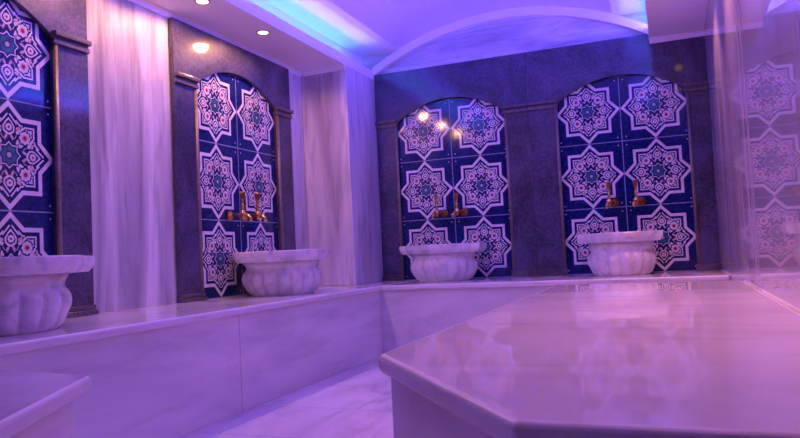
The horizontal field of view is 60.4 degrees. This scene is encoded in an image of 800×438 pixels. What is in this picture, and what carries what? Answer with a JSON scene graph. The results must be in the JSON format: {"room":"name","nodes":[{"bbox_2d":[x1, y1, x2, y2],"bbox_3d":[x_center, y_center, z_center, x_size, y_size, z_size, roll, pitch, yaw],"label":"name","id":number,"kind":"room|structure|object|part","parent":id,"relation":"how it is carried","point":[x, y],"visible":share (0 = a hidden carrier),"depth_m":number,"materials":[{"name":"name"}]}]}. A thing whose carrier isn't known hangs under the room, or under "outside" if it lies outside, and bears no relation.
{"room":"spa","nodes":[
{"label":"spa","id":0,"kind":"room"},
{"bbox_2d":[86,0,307,312],"bbox_3d":[-1.787,-0.423,2.859,0.150,2.720,6.720,-4,-3,21],"label":"wall","id":1,"kind":"structure","parent":0,"point":[134,240],"depth_m":3.62,"materials":[{"name":"white stone"}]},
{"bbox_2d":[0,0,98,317],"bbox_3d":[-1.728,-0.378,2.705,0.065,1.627,1.285,-4,-3,21],"label":"tiled niche","id":2,"kind":"object","parent":1,"relation":"attached to","point":[46,206],"visible":0.81,"depth_m":3.10,"materials":[{"name":"blue tile"}]},
{"bbox_3d":[-1.750,-0.280,2.709,0.007,1.434,0.926,-4,-3,21],"label":"tile panel","id":3,"kind":"part","parent":2,"relation":"part of","materials":[{"name":"blue tile"}]},
{"bbox_3d":[-1.480,0.425,3.161,0.034,0.046,0.210,-4,-3,21],"label":"moulding","id":4,"kind":"part","parent":2,"relation":"part of","materials":[{"name":"grey stone"}]},
{"bbox_2d":[127,0,302,76],"bbox_3d":[-1.845,-1.212,2.601,0.030,0.036,5.912,-4,-3,21],"label":"trim","id":5,"kind":"structure","parent":1,"relation":"attached to","point":[149,5],"depth_m":4.22,"materials":[{"name":"white paint"}]},
{"bbox_2d":[168,17,295,302],"bbox_3d":[-1.028,-0.323,4.478,0.065,1.627,1.285,-4,-3,21],"label":"tiled niche","id":6,"kind":"object","parent":1,"relation":"attached to","point":[231,134],"visible":0.87,"depth_m":4.33,"materials":[{"name":"blue tile"}]},
{"bbox_3d":[-1.176,0.449,3.930,0.034,0.046,0.201,-4,-3,21],"label":"moulding","id":7,"kind":"part","parent":6,"relation":"part of","materials":[{"name":"grey stone"}]},
{"bbox_3d":[-1.051,-0.225,4.482,0.007,1.434,0.926,-4,-3,21],"label":"tile panel","id":8,"kind":"part","parent":6,"relation":"part of","materials":[{"name":"blue tile"}]},
{"bbox_2d":[226,191,252,221],"bbox_3d":[-1.004,-0.074,4.324,0.174,0.195,0.062,-4,-3,21],"label":"tap","id":9,"kind":"object","parent":6,"relation":"attached to","point":[242,214],"visible":1,"depth_m":4.31,"materials":[{"name":"gold metal"}]},
{"bbox_3d":[-0.991,-0.148,4.322,0.031,0.049,0.036,-4,-3,21],"label":"handle","id":10,"kind":"part","parent":9,"relation":"part of","materials":[{"name":"gold metal"}]},
{"bbox_3d":[-0.989,-0.089,4.319,0.026,0.070,0.026,-4,-3,21],"label":"stem","id":11,"kind":"part","parent":9,"relation":"part of","materials":[{"name":"gold metal"}]},
{"bbox_3d":[-0.949,-0.009,4.301,0.064,0.056,0.026,-4,-3,21],"label":"spout","id":12,"kind":"part","parent":9,"relation":"part of","materials":[{"name":"gold metal"}]},
{"bbox_2d":[244,193,267,221],"bbox_3d":[-0.944,-0.072,4.478,0.174,0.195,0.062,-4,-3,21],"label":"tap","id":13,"kind":"object","parent":6,"relation":"attached to","point":[257,215],"visible":0.87,"depth_m":4.46,"materials":[{"name":"gold metal"}]},
{"bbox_3d":[-0.928,-0.086,4.472,0.026,0.070,0.026,-4,-3,21],"label":"stem","id":14,"kind":"part","parent":13,"relation":"part of","materials":[{"name":"gold metal"}]},
{"bbox_3d":[-0.931,-0.146,4.475,0.031,0.049,0.036,-4,-3,21],"label":"handle","id":15,"kind":"part","parent":13,"relation":"part of","materials":[{"name":"gold metal"}]},
{"bbox_3d":[-0.889,-0.006,4.454,0.064,0.056,0.026,-4,-3,21],"label":"spout","id":16,"kind":"part","parent":13,"relation":"part of","materials":[{"name":"gold metal"}]},
{"bbox_2d":[302,64,345,75],"bbox_3d":[-0.585,-1.139,5.264,0.361,0.036,0.030,-4,-3,21],"label":"trim","id":17,"kind":"structure","parent":1,"relation":"attached to","point":[343,66],"depth_m":5.26,"materials":[{"name":"white paint"}]},
{"bbox_2d":[148,0,373,79],"bbox_3d":[-1.576,-1.272,2.802,0.391,0.078,6.480,-4,-3,21],"label":"ceiling","id":18,"kind":"structure","parent":0,"point":[238,20],"depth_m":4.39,"materials":[{"name":"white paint"}]},
{"bbox_2d":[194,0,210,4],"bbox_3d":[-1.093,-1.202,3.800,0.088,0.008,0.088,-4,-3,21],"label":"recessed light","id":19,"kind":"object","parent":18,"relation":"in","point":[200,2],"visible":1,"depth_m":3.81,"materials":[{"name":"white"}]},
{"bbox_2d":[256,30,269,34],"bbox_3d":[-0.870,-1.184,4.365,0.088,0.008,0.088,-4,-3,21],"label":"recessed light","id":20,"kind":"object","parent":18,"relation":"in","point":[259,32],"visible":1,"depth_m":4.36,"materials":[{"name":"white"}]},
{"bbox_2d":[249,0,361,63],"bbox_3d":[-1.642,-1.522,2.836,0.276,0.544,6.480,-4,-3,21],"label":"cove","id":21,"kind":"object","parent":18,"relation":"in","point":[263,4],"visible":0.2,"depth_m":4.89,"materials":[{"name":"white paint"}]},
{"bbox_2d":[179,358,393,437],"bbox_3d":[-0.313,0.887,2.236,3.178,0.100,6.720,-4,-3,21],"label":"floor","id":22,"kind":"structure","parent":0,"point":[356,402],"depth_m":3.13,"materials":[{"name":"stone"}]},
{"bbox_2d":[0,369,90,437],"bbox_3d":[-1.081,0.598,1.229,0.861,0.450,1.226,-4,-3,21],"label":"marble block","id":23,"kind":"object","parent":22,"relation":"on","point":[32,404],"visible":1,"depth_m":1.49,"materials":[{"name":"white stone"}]},
{"bbox_2d":[0,280,414,437],"bbox_3d":[-1.340,0.662,2.648,0.695,0.490,6.478,-4,-3,21],"label":"bench","id":24,"kind":"object","parent":22,"relation":"on","point":[177,370],"visible":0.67,"depth_m":3.00,"materials":[{"name":"white stone"}]},
{"bbox_2d":[0,255,94,336],"bbox_3d":[-1.469,0.281,2.523,0.570,0.270,0.690,-4,-3,21],"label":"basin","id":25,"kind":"object","parent":24,"relation":"on","point":[35,297],"visible":1,"depth_m":2.40,"materials":[{"name":"white stone"}]},
{"bbox_3d":[-1.468,0.315,2.522,0.476,0.202,0.476,-4,-3,21],"label":"bowl","id":26,"kind":"part","parent":25,"relation":"part of","materials":[{"name":"stone"}]},
{"bbox_3d":[-1.103,0.654,2.381,0.022,0.456,1.854,-4,-3,21],"label":"panel","id":27,"kind":"part","parent":24,"relation":"part of","materials":[{"name":"white stone"}]},
{"bbox_2d":[232,249,328,295],"bbox_3d":[-0.741,0.335,4.317,0.604,0.270,0.670,-4,-3,21],"label":"basin","id":28,"kind":"object","parent":24,"relation":"on","point":[279,272],"visible":1,"depth_m":4.11,"materials":[{"name":"white stone"}]},
{"bbox_3d":[-0.739,0.369,4.316,0.492,0.202,0.492,-4,-3,21],"label":"bowl","id":29,"kind":"part","parent":28,"relation":"part of","materials":[{"name":"stone"}]},
{"bbox_3d":[-0.439,0.705,4.038,0.040,0.456,1.712,-4,-3,21],"label":"panel","id":30,"kind":"part","parent":24,"relation":"part of","materials":[{"name":"white stone"}]},
{"bbox_2d":[382,270,729,352],"bbox_3d":[1.052,0.652,4.759,2.210,0.490,0.799,-4,-3,21],"label":"bench","id":31,"kind":"object","parent":22,"relation":"on","point":[413,311],"visible":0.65,"depth_m":4.64,"materials":[{"name":"white stone"}]},
{"bbox_2d":[399,242,486,281],"bbox_3d":[0.329,0.326,5.162,0.624,0.270,0.560,-4,-3,21],"label":"basin","id":32,"kind":"object","parent":31,"relation":"on","point":[456,261],"visible":0.99,"depth_m":4.96,"materials":[{"name":"white stone"}]},
{"bbox_3d":[0.330,0.360,5.161,0.504,0.202,0.504,-4,-3,21],"label":"bowl","id":33,"kind":"part","parent":32,"relation":"part of","materials":[{"name":"stone"}]},
{"bbox_3d":[0.486,0.688,4.582,1.283,0.456,0.022,-4,-3,21],"label":"panel","id":34,"kind":"part","parent":31,"relation":"part of","materials":[{"name":"white stone"}]},
{"bbox_2d":[577,230,662,275],"bbox_3d":[1.515,0.236,4.702,0.550,0.288,0.510,-4,-3,21],"label":"basin","id":35,"kind":"object","parent":31,"relation":"on","point":[629,253],"visible":0.99,"depth_m":4.52,"materials":[{"name":"white stone"}]},
{"bbox_3d":[1.517,0.270,4.700,0.449,0.220,0.449,-4,-3,21],"label":"bowl","id":36,"kind":"part","parent":35,"relation":"part of","materials":[{"name":"stone"}]},
{"bbox_2d":[379,280,799,437],"bbox_3d":[0.723,0.531,2.132,0.891,0.500,2.883,-4,-3,21],"label":"platform","id":37,"kind":"object","parent":22,"relation":"on","point":[697,359],"visible":1,"depth_m":1.20,"materials":[{"name":"white stone"}]},
{"bbox_3d":[0.090,0.532,1.133,0.020,0.460,0.631,-2,-3,-17],"label":"panel","id":38,"kind":"part","parent":37,"relation":"part of","materials":[{"name":"white stone"}]},
{"bbox_2d":[301,66,382,285],"bbox_3d":[-0.449,-0.317,5.506,0.390,1.662,0.567,-4,-3,21],"label":"wall pier","id":39,"kind":"object","parent":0,"point":[340,133],"visible":0.82,"depth_m":5.27,"materials":[{"name":"stone"}]},
{"bbox_2d":[264,0,645,57],"bbox_3d":[-0.411,-1.702,2.355,2.400,0.352,6.480,-4,-3,21],"label":"ceiling","id":40,"kind":"structure","parent":0,"point":[365,28],"depth_m":5.05,"materials":[{"name":"white paint"}]},
{"bbox_2d":[362,12,696,277],"bbox_3d":[0.900,-0.429,5.348,3.028,2.720,0.120,-4,-3,21],"label":"wall","id":41,"kind":"structure","parent":0,"point":[513,36],"depth_m":5.34,"materials":[{"name":"paint"}]},
{"bbox_2d":[374,52,537,280],"bbox_3d":[0.411,-0.383,5.439,1.264,1.705,0.065,-4,-3,21],"label":"tiled niche","id":42,"kind":"object","parent":41,"relation":"attached to","point":[474,144],"visible":0.88,"depth_m":5.44,"materials":[{"name":"blue tile"}]},
{"bbox_3d":[-0.053,0.477,5.580,0.190,0.046,0.034,-4,-3,21],"label":"moulding","id":43,"kind":"part","parent":42,"relation":"part of","materials":[{"name":"brown stone"}]},
{"bbox_2d":[431,194,447,218],"bbox_3d":[0.302,-0.095,5.413,0.061,0.195,0.183,-5,-4,39],"label":"tap","id":44,"kind":"object","parent":42,"relation":"attached to","point":[443,213],"visible":1,"depth_m":5.39,"materials":[{"name":"gold metal"}]},
{"bbox_3d":[0.425,-0.247,5.460,0.926,1.434,0.008,-4,-3,21],"label":"tile panel","id":45,"kind":"part","parent":42,"relation":"part of","materials":[{"name":"blue tile"}]},
{"bbox_2d":[451,193,467,217],"bbox_3d":[0.455,-0.105,5.353,0.061,0.195,0.183,-5,-4,39],"label":"tap","id":46,"kind":"object","parent":42,"relation":"attached to","point":[456,211],"visible":1,"depth_m":5.33,"materials":[{"name":"gold metal"}]},
{"bbox_3d":[0.941,0.410,5.190,0.200,0.046,0.034,-4,-3,21],"label":"moulding","id":47,"kind":"part","parent":42,"relation":"part of","materials":[{"name":"brown stone"}]},
{"bbox_2d":[372,6,648,75],"bbox_3d":[0.776,-1.433,5.333,2.156,0.362,0.054,-4,-3,21],"label":"trim","id":48,"kind":"structure","parent":41,"relation":"attached to","point":[535,11],"depth_m":5.29,"materials":[{"name":"white paint"}]},
{"bbox_2d":[525,34,720,275],"bbox_3d":[1.580,-0.463,4.980,1.250,1.705,0.065,-4,-3,21],"label":"tiled niche","id":49,"kind":"object","parent":41,"relation":"attached to","point":[650,124],"visible":0.88,"depth_m":4.99,"materials":[{"name":"blue tile"}]},
{"bbox_3d":[1.137,0.397,5.114,0.220,0.046,0.034,-4,-3,21],"label":"moulding","id":50,"kind":"part","parent":49,"relation":"part of","materials":[{"name":"brown stone"}]},
{"bbox_2d":[605,182,618,208],"bbox_3d":[1.513,-0.168,4.938,0.061,0.195,0.183,-5,-4,39],"label":"tap","id":51,"kind":"object","parent":49,"relation":"attached to","point":[609,202],"visible":1,"depth_m":4.92,"materials":[{"name":"gold metal"}]},
{"bbox_3d":[1.629,-0.329,4.987,0.926,1.434,0.008,-4,-3,21],"label":"tile panel","id":52,"kind":"part","parent":49,"relation":"part of","materials":[{"name":"blue tile"}]},
{"bbox_2d":[632,180,645,206],"bbox_3d":[1.682,-0.179,4.871,0.061,0.195,0.183,-5,-4,39],"label":"tap","id":53,"kind":"object","parent":49,"relation":"attached to","point":[641,200],"visible":1,"depth_m":4.85,"materials":[{"name":"gold metal"}]},
{"bbox_3d":[2.123,0.329,4.726,0.156,0.046,0.034,-4,-3,21],"label":"moulding","id":54,"kind":"part","parent":49,"relation":"part of","materials":[{"name":"brown stone"}]},
{"bbox_2d":[645,0,708,37],"bbox_3d":[0.775,-1.432,1.879,0.363,0.078,6.480,-4,-3,21],"label":"ceiling","id":55,"kind":"structure","parent":0,"point":[664,17],"depth_m":4.45,"materials":[{"name":"white paint"}]},
{"bbox_2d":[704,0,799,313],"bbox_3d":[1.018,-0.618,1.693,0.120,2.720,6.600,-4,-3,21],"label":"wall","id":56,"kind":"structure","parent":0,"point":[770,28],"depth_m":2.44,"materials":[{"name":"stone"}]},
{"bbox_2d":[649,30,704,43],"bbox_3d":[1.948,-1.283,4.840,0.363,0.036,0.030,-4,-3,21],"label":"trim","id":57,"kind":"structure","parent":56,"relation":"attached to","point":[699,33],"depth_m":4.83,"materials":[{"name":"white paint"}]}
]}

